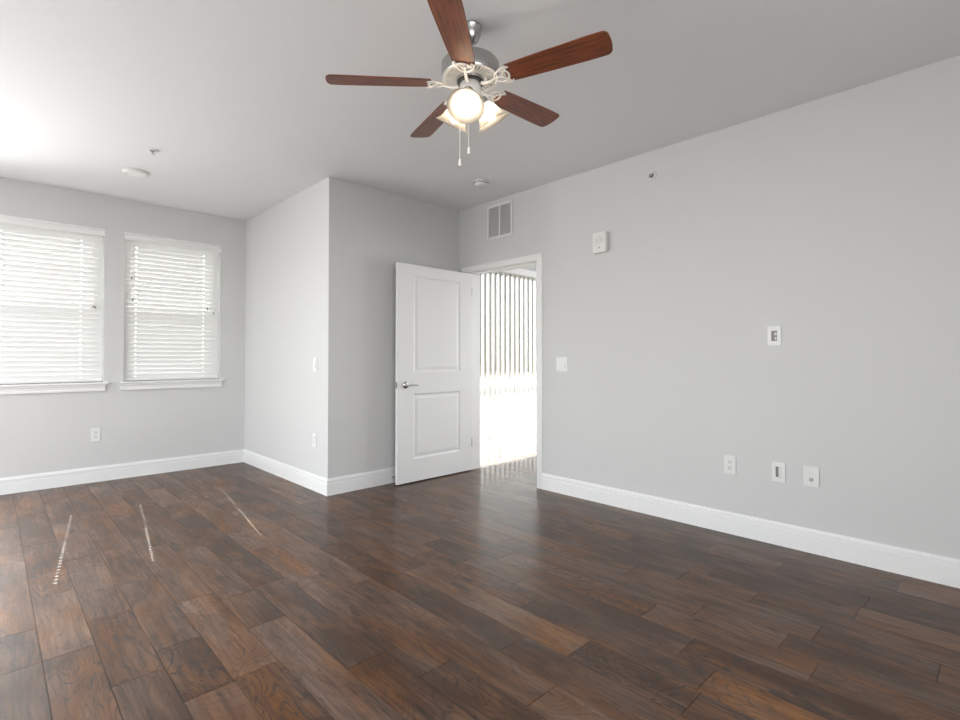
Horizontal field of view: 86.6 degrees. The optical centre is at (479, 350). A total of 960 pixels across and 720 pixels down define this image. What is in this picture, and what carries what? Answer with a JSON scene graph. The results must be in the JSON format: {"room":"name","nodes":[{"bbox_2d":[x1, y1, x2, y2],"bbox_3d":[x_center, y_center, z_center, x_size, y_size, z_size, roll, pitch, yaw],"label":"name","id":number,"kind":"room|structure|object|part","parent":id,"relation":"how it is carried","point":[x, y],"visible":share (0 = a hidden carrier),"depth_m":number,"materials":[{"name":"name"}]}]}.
{"room":"empty bedroom","nodes":[
{"label":"empty bedroom","id":0,"kind":"room"},
{"bbox_2d":[0,177,245,477],"bbox_3d":[-3.965,-0.126,4.675,3.416,2.740,0.180,1,-1,-44],"label":"wall","id":1,"kind":"structure","parent":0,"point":[40,432],"depth_m":4.99,"materials":[{"name":"grey paint"}]},
{"bbox_2d":[0,214,104,383],"bbox_3d":[-3.952,-0.439,4.614,0.880,1.463,0.084,1,-1,-44],"label":"window blind","id":2,"kind":"object","parent":1,"relation":"attached to","point":[41,299],"visible":1,"depth_m":4.65,"materials":[{"name":"white plastic"}]},
{"bbox_3d":[-3.962,0.283,4.614,0.867,0.018,0.052,1,-1,-44],"label":"rail","id":3,"kind":"part","parent":2,"relation":"part of","materials":[{"name":"white plastic"}]},
{"bbox_3d":[-3.776,-0.416,4.803,0.001,1.397,0.051,1,-1,-44],"label":"ladder cord","id":4,"kind":"part","parent":2,"relation":"part of","materials":[{"name":"white fabric"}]},
{"bbox_2d":[0,225,107,394],"bbox_3d":[-3.975,-0.394,4.637,0.948,1.556,0.217,1,-1,-44],"label":"window","id":5,"kind":"structure","parent":1,"relation":"attached to","point":[60,387],"depth_m":4.61,"materials":[{"name":"white plastic"}]},
{"bbox_3d":[-3.950,0.308,4.601,0.948,0.020,0.146,1,-1,-44],"label":"sill","id":6,"kind":"part","parent":5,"relation":"part of","materials":[{"name":"white paint"}]},
{"bbox_2d":[91,428,100,440],"bbox_3d":[-3.649,0.797,4.835,0.076,0.122,0.008,1,-1,-44],"label":"electrical outlet","id":7,"kind":"object","parent":1,"relation":"attached to","point":[95,432],"visible":1,"depth_m":4.83,"materials":[{"name":"white plastic"}]},
{"bbox_2d":[0,449,243,494],"bbox_3d":[-3.897,1.172,4.586,3.416,0.142,0.015,1,-1,-44],"label":"baseboard","id":8,"kind":"structure","parent":1,"relation":"attached to","point":[17,484],"depth_m":4.92,"materials":[{"name":"white paint"}]},
{"bbox_2d":[119,309,223,389],"bbox_3d":[-3.228,-0.383,5.357,0.951,1.556,0.217,1,-1,-44],"label":"window","id":9,"kind":"structure","parent":1,"relation":"attached to","point":[176,383],"depth_m":5.25,"materials":[{"name":"white plastic"}]},
{"bbox_3d":[-3.203,0.318,5.321,0.951,0.020,0.146,1,-1,-44],"label":"sill","id":10,"kind":"part","parent":9,"relation":"part of","materials":[{"name":"white paint"}]},
{"bbox_2d":[123,232,220,380],"bbox_3d":[-3.205,-0.429,5.334,0.883,1.463,0.084,1,-1,-44],"label":"window blind","id":11,"kind":"object","parent":1,"relation":"attached to","point":[172,299],"visible":1,"depth_m":5.32,"materials":[{"name":"white plastic"}]},
{"bbox_3d":[-3.215,0.293,5.333,0.870,0.018,0.052,1,-1,-44],"label":"rail","id":12,"kind":"part","parent":11,"relation":"part of","materials":[{"name":"white plastic"}]},
{"bbox_2d":[244,181,320,475],"bbox_3d":[-2.047,-0.118,5.255,0.150,2.740,2.006,1,-1,-44],"label":"wall","id":13,"kind":"structure","parent":0,"point":[282,283],"depth_m":5.01,"materials":[{"name":"grey paint"}]},
{"bbox_2d":[243,449,327,495],"bbox_3d":[-1.987,1.178,5.055,0.015,0.142,1.991,1,-1,-44],"label":"baseboard","id":14,"kind":"structure","parent":13,"relation":"attached to","point":[311,481],"depth_m":4.90,"materials":[{"name":"white paint"}]},
{"bbox_2d":[312,433,316,446],"bbox_3d":[-1.472,0.795,4.530,0.008,0.122,0.076,1,-1,-44],"label":"electrical outlet","id":15,"kind":"object","parent":13,"relation":"attached to","point":[314,438],"visible":1,"depth_m":4.52,"materials":[{"name":"white plastic"}]},
{"bbox_2d":[313,358,316,370],"bbox_3d":[-1.471,0.124,4.536,0.012,0.122,0.076,1,-1,-44],"label":"light switch","id":16,"kind":"object","parent":13,"relation":"attached to","point":[314,359],"visible":1,"depth_m":4.53,"materials":[{"name":"white plastic"}]},
{"bbox_2d":[320,177,458,478],"bbox_3d":[-0.815,-0.122,4.946,1.496,2.740,0.150,1,-1,-44],"label":"wall","id":17,"kind":"structure","parent":0,"point":[366,231],"depth_m":4.62,"materials":[{"name":"grey paint"}]},
{"bbox_2d":[327,467,394,495],"bbox_3d":[-0.763,1.176,4.862,1.512,0.142,0.015,1,-1,-44],"label":"baseboard","id":18,"kind":"structure","parent":17,"relation":"attached to","point":[337,485],"depth_m":4.56,"materials":[{"name":"white paint"}]},
{"bbox_2d":[0,453,959,719],"bbox_3d":[0.371,1.290,3.690,8.320,0.120,7.226,1,-1,-44],"label":"floor","id":19,"kind":"structure","parent":0,"point":[484,592],"depth_m":2.35,"materials":[{"name":"brown wood"}]},
{"bbox_2d":[0,0,959,220],"bbox_3d":[-0.853,-1.626,2.574,5.250,0.200,7.556,1,-1,-44],"label":"ceiling","id":20,"kind":"structure","parent":0,"point":[242,116],"depth_m":2.91,"materials":[{"name":"white paint"}]},
{"bbox_2d":[122,168,149,177],"bbox_3d":[-2.892,-1.488,4.283,0.196,0.025,0.196,1,-1,-44],"label":"recessed light","id":21,"kind":"object","parent":20,"relation":"in","point":[133,172],"visible":1,"depth_m":4.25,"materials":[{"name":"white plastic"}]},
{"bbox_2d":[125,171,146,177],"bbox_3d":[-2.892,-1.481,4.283,0.156,0.010,0.156,1,-1,-44],"label":"diffuser","id":22,"kind":"object","parent":21,"relation":"attached to","point":[139,174],"depth_m":4.27,"materials":[{"name":"white plastic"}]},
{"bbox_2d":[147,148,158,154],"bbox_3d":[-2.461,-1.491,3.833,0.076,0.033,0.076,1,-1,-44],"label":"sprinkler head","id":23,"kind":"object","parent":20,"relation":"attached to","point":[152,150],"visible":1,"depth_m":3.82},
{"bbox_2d":[325,0,612,165],"bbox_3d":[-0.018,-1.193,2.444,1.228,0.670,1.273,1,-1,-44],"label":"ceiling fan","id":24,"kind":"object","parent":20,"relation":"hanging from","point":[469,71],"visible":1,"depth_m":2.32,"materials":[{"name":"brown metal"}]},
{"bbox_3d":[-0.457,-1.234,2.334,0.483,0.006,0.132,-4,12,-10],"label":"blade","id":25,"kind":"part","parent":24,"relation":"part of","materials":[{"name":"brown wood"}]},
{"bbox_3d":[-0.244,-1.255,2.778,0.132,0.006,0.483,-13,6,-28],"label":"blade","id":26,"kind":"part","parent":24,"relation":"part of","materials":[{"name":"brown wood"}]},
{"bbox_3d":[-0.102,-1.248,1.994,0.132,0.006,0.483,12,3,7],"label":"blade","id":27,"kind":"part","parent":24,"relation":"part of","materials":[{"name":"brown wood"}]},
{"bbox_3d":[-0.115,-1.140,2.464,0.172,0.110,0.172,40,23,32],"label":"lamp shade","id":28,"kind":"part","parent":24,"relation":"part of","materials":[{"name":"white glass"}]},
{"bbox_3d":[-0.060,-1.142,2.319,0.172,0.110,0.172,0,-34,9],"label":"lamp shade","id":29,"kind":"part","parent":24,"relation":"part of","materials":[{"name":"white glass"}]},
{"bbox_3d":[-0.060,-1.139,2.316,0.058,0.074,0.058,0,-34,9],"label":"bulb","id":30,"kind":"part","parent":24,"relation":"part of","materials":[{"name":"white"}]},
{"bbox_2d":[462,86,473,97],"bbox_3d":[-0.055,-1.186,2.348,0.056,0.040,0.056,0,-34,9],"label":"socket","id":31,"kind":"object","parent":24,"relation":"attached to","point":[471,93],"depth_m":2.34,"materials":[{"name":"silver metal"}]},
{"bbox_2d":[442,63,497,91],"bbox_3d":[-0.046,-1.284,2.409,0.266,0.006,0.266,-1,-1,36],"label":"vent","id":32,"kind":"object","parent":24,"relation":"attached to","point":[451,76],"depth_m":2.36,"materials":[{"name":"white metal"}]},
{"bbox_3d":[0.038,-1.141,2.439,0.172,0.110,0.172,-35,11,-18],"label":"lamp shade","id":33,"kind":"part","parent":24,"relation":"part of","materials":[{"name":"white glass"}]},
{"bbox_3d":[0.244,-1.283,2.712,0.132,0.006,0.483,-17,-9,43],"label":"blade","id":34,"kind":"part","parent":24,"relation":"part of","materials":[{"name":"brown wood"}]},
{"bbox_3d":[0.332,-1.279,2.227,0.483,0.006,0.132,-3,-14,26],"label":"blade","id":35,"kind":"part","parent":24,"relation":"part of","materials":[{"name":"brown wood"}]},
{"bbox_2d":[473,179,489,187],"bbox_3d":[0.012,-1.475,4.512,0.144,0.045,0.144,1,-1,-44],"label":"smoke detector","id":36,"kind":"object","parent":20,"relation":"attached to","point":[480,183],"visible":1,"depth_m":4.47,"materials":[{"name":"white plastic"}]},
{"bbox_2d":[480,425,536,464],"bbox_3d":[-0.167,1.397,6.923,4.904,0.160,1.830,1,-1,-44],"label":"floor","id":37,"kind":"structure","parent":0,"point":[530,425],"depth_m":7.41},
{"bbox_2d":[520,266,535,270],"bbox_3d":[1.019,-0.097,6.713,3.220,2.740,0.150,1,-1,-44],"label":"wall","id":38,"kind":"structure","parent":0,"point":[533,268],"depth_m":6.25,"materials":[{"name":"grey paint"}]},
{"bbox_2d":[480,269,536,463],"bbox_3d":[0.922,0.149,6.399,2.660,2.184,0.092,1,-1,-44],"label":"vertical blind","id":39,"kind":"object","parent":38,"relation":"attached to","point":[523,272],"visible":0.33,"depth_m":5.84,"materials":[{"name":"white plastic"}]},
{"bbox_2d":[482,272,535,462],"bbox_3d":[0.796,0.171,6.515,2.610,2.200,0.080,1,-1,-44],"label":"door","id":40,"kind":"structure","parent":38,"relation":"in","point":[497,272],"depth_m":6.07,"materials":[{"name":"white plastic"}]},
{"bbox_2d":[459,55,959,559],"bbox_3d":[1.613,-0.141,3.640,0.188,2.740,5.400,1,-1,-44],"label":"wall","id":41,"kind":"structure","parent":0,"point":[832,221],"depth_m":3.24,"materials":[{"name":"grey paint"}]},
{"bbox_2d":[395,262,471,484],"bbox_3d":[-0.412,0.214,5.005,0.949,2.050,0.091,1,-1,-44],"label":"door","id":42,"kind":"structure","parent":41,"relation":"in","point":[433,396],"depth_m":4.98,"materials":[{"name":"white paint"}]},
{"bbox_3d":[-0.675,0.322,4.731,0.066,0.066,0.056,1,-1,-44],"label":"handle","id":43,"kind":"part","parent":42,"relation":"part of","materials":[{"name":"silver metal"}]},
{"bbox_2d":[487,200,512,240],"bbox_3d":[0.192,-1.273,4.987,0.012,0.338,0.342,1,-1,-44],"label":"air vent","id":44,"kind":"object","parent":41,"relation":"in","point":[499,216],"visible":1,"depth_m":4.98,"materials":[{"name":"white plastic"}]},
{"bbox_2d":[467,260,535,468],"bbox_3d":[0.261,0.179,5.051,0.208,2.140,1.110,1,-1,-44],"label":"trim","id":45,"kind":"structure","parent":41,"relation":"attached to","point":[475,274],"depth_m":5.42,"materials":[{"name":"white paint"}]},
{"bbox_2d":[462,253,542,488],"bbox_3d":[0.181,0.185,4.973,0.019,2.127,1.084,1,-1,-44],"label":"trim","id":46,"kind":"structure","parent":41,"relation":"attached to","point":[538,257],"depth_m":4.60,"materials":[{"name":"white paint"}]},
{"bbox_2d":[556,357,567,370],"bbox_3d":[0.710,0.119,4.429,0.012,0.122,0.118,1,-1,-44],"label":"light switch","id":47,"kind":"object","parent":41,"relation":"attached to","point":[561,362],"visible":1,"depth_m":4.43,"materials":[{"name":"white plastic"}]},
{"bbox_2d":[593,231,607,253],"bbox_3d":[0.978,-0.877,4.141,0.044,0.164,0.124,1,-1,-44],"label":"fire alarm","id":48,"kind":"object","parent":41,"relation":"attached to","point":[600,239],"visible":1,"depth_m":4.12,"materials":[{"name":"white plastic"}]},
{"bbox_2d":[595,235,602,244],"bbox_3d":[0.964,-0.897,4.128,0.002,0.075,0.075,1,-1,-44],"label":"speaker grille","id":49,"kind":"object","parent":48,"relation":"attached to","point":[598,238],"depth_m":4.13,"materials":[{"name":"white plastic"}]},
{"bbox_2d":[647,171,655,179],"bbox_3d":[1.285,-1.320,3.834,0.038,0.068,0.068,1,-1,-44],"label":"sprinkler head","id":50,"kind":"object","parent":41,"relation":"attached to","point":[652,174],"visible":1,"depth_m":3.83},
{"bbox_2d":[724,455,735,474],"bbox_3d":[1.677,0.766,3.419,0.008,0.122,0.076,1,-1,-44],"label":"electrical outlet","id":51,"kind":"object","parent":41,"relation":"attached to","point":[729,461],"visible":1,"depth_m":3.42,"materials":[{"name":"white plastic"}]},
{"bbox_2d":[542,473,959,588],"bbox_3d":[1.986,1.150,3.088,0.015,0.142,4.115,1,-1,-44],"label":"baseboard","id":52,"kind":"structure","parent":41,"relation":"attached to","point":[934,568],"depth_m":3.19,"materials":[{"name":"white paint"}]},
{"bbox_2d":[768,326,780,345],"bbox_3d":[1.868,-0.093,3.234,0.007,0.122,0.076,1,-1,-44],"label":"plate","id":53,"kind":"object","parent":41,"relation":"attached to","point":[774,332],"visible":1,"depth_m":3.23,"materials":[{"name":"white plastic"}]},
{"bbox_2d":[772,461,785,482],"bbox_3d":[1.881,0.765,3.208,0.007,0.122,0.076,1,-1,-44],"label":"plate","id":54,"kind":"object","parent":41,"relation":"attached to","point":[778,468],"visible":1,"depth_m":3.21,"materials":[{"name":"white plastic"}]},
{"bbox_2d":[803,465,818,487],"bbox_3d":[2.000,0.762,3.078,0.016,0.122,0.083,1,-1,-44],"label":"plate","id":55,"kind":"object","parent":41,"relation":"attached to","point":[810,473],"visible":1,"depth_m":3.08,"materials":[{"name":"white plastic"}]},
{"label":"outside","id":56,"kind":"structure","parent":0,"visible":0},
{"bbox_2d":[482,371,535,431],"bbox_3d":[-24.643,2.122,29.148,85.000,0.150,63.784,1,-1,-44],"label":"ground","id":57,"kind":"structure","parent":56,"point":[482,371],"depth_m":19.45,"materials":[{"name":"white"}]}
]}

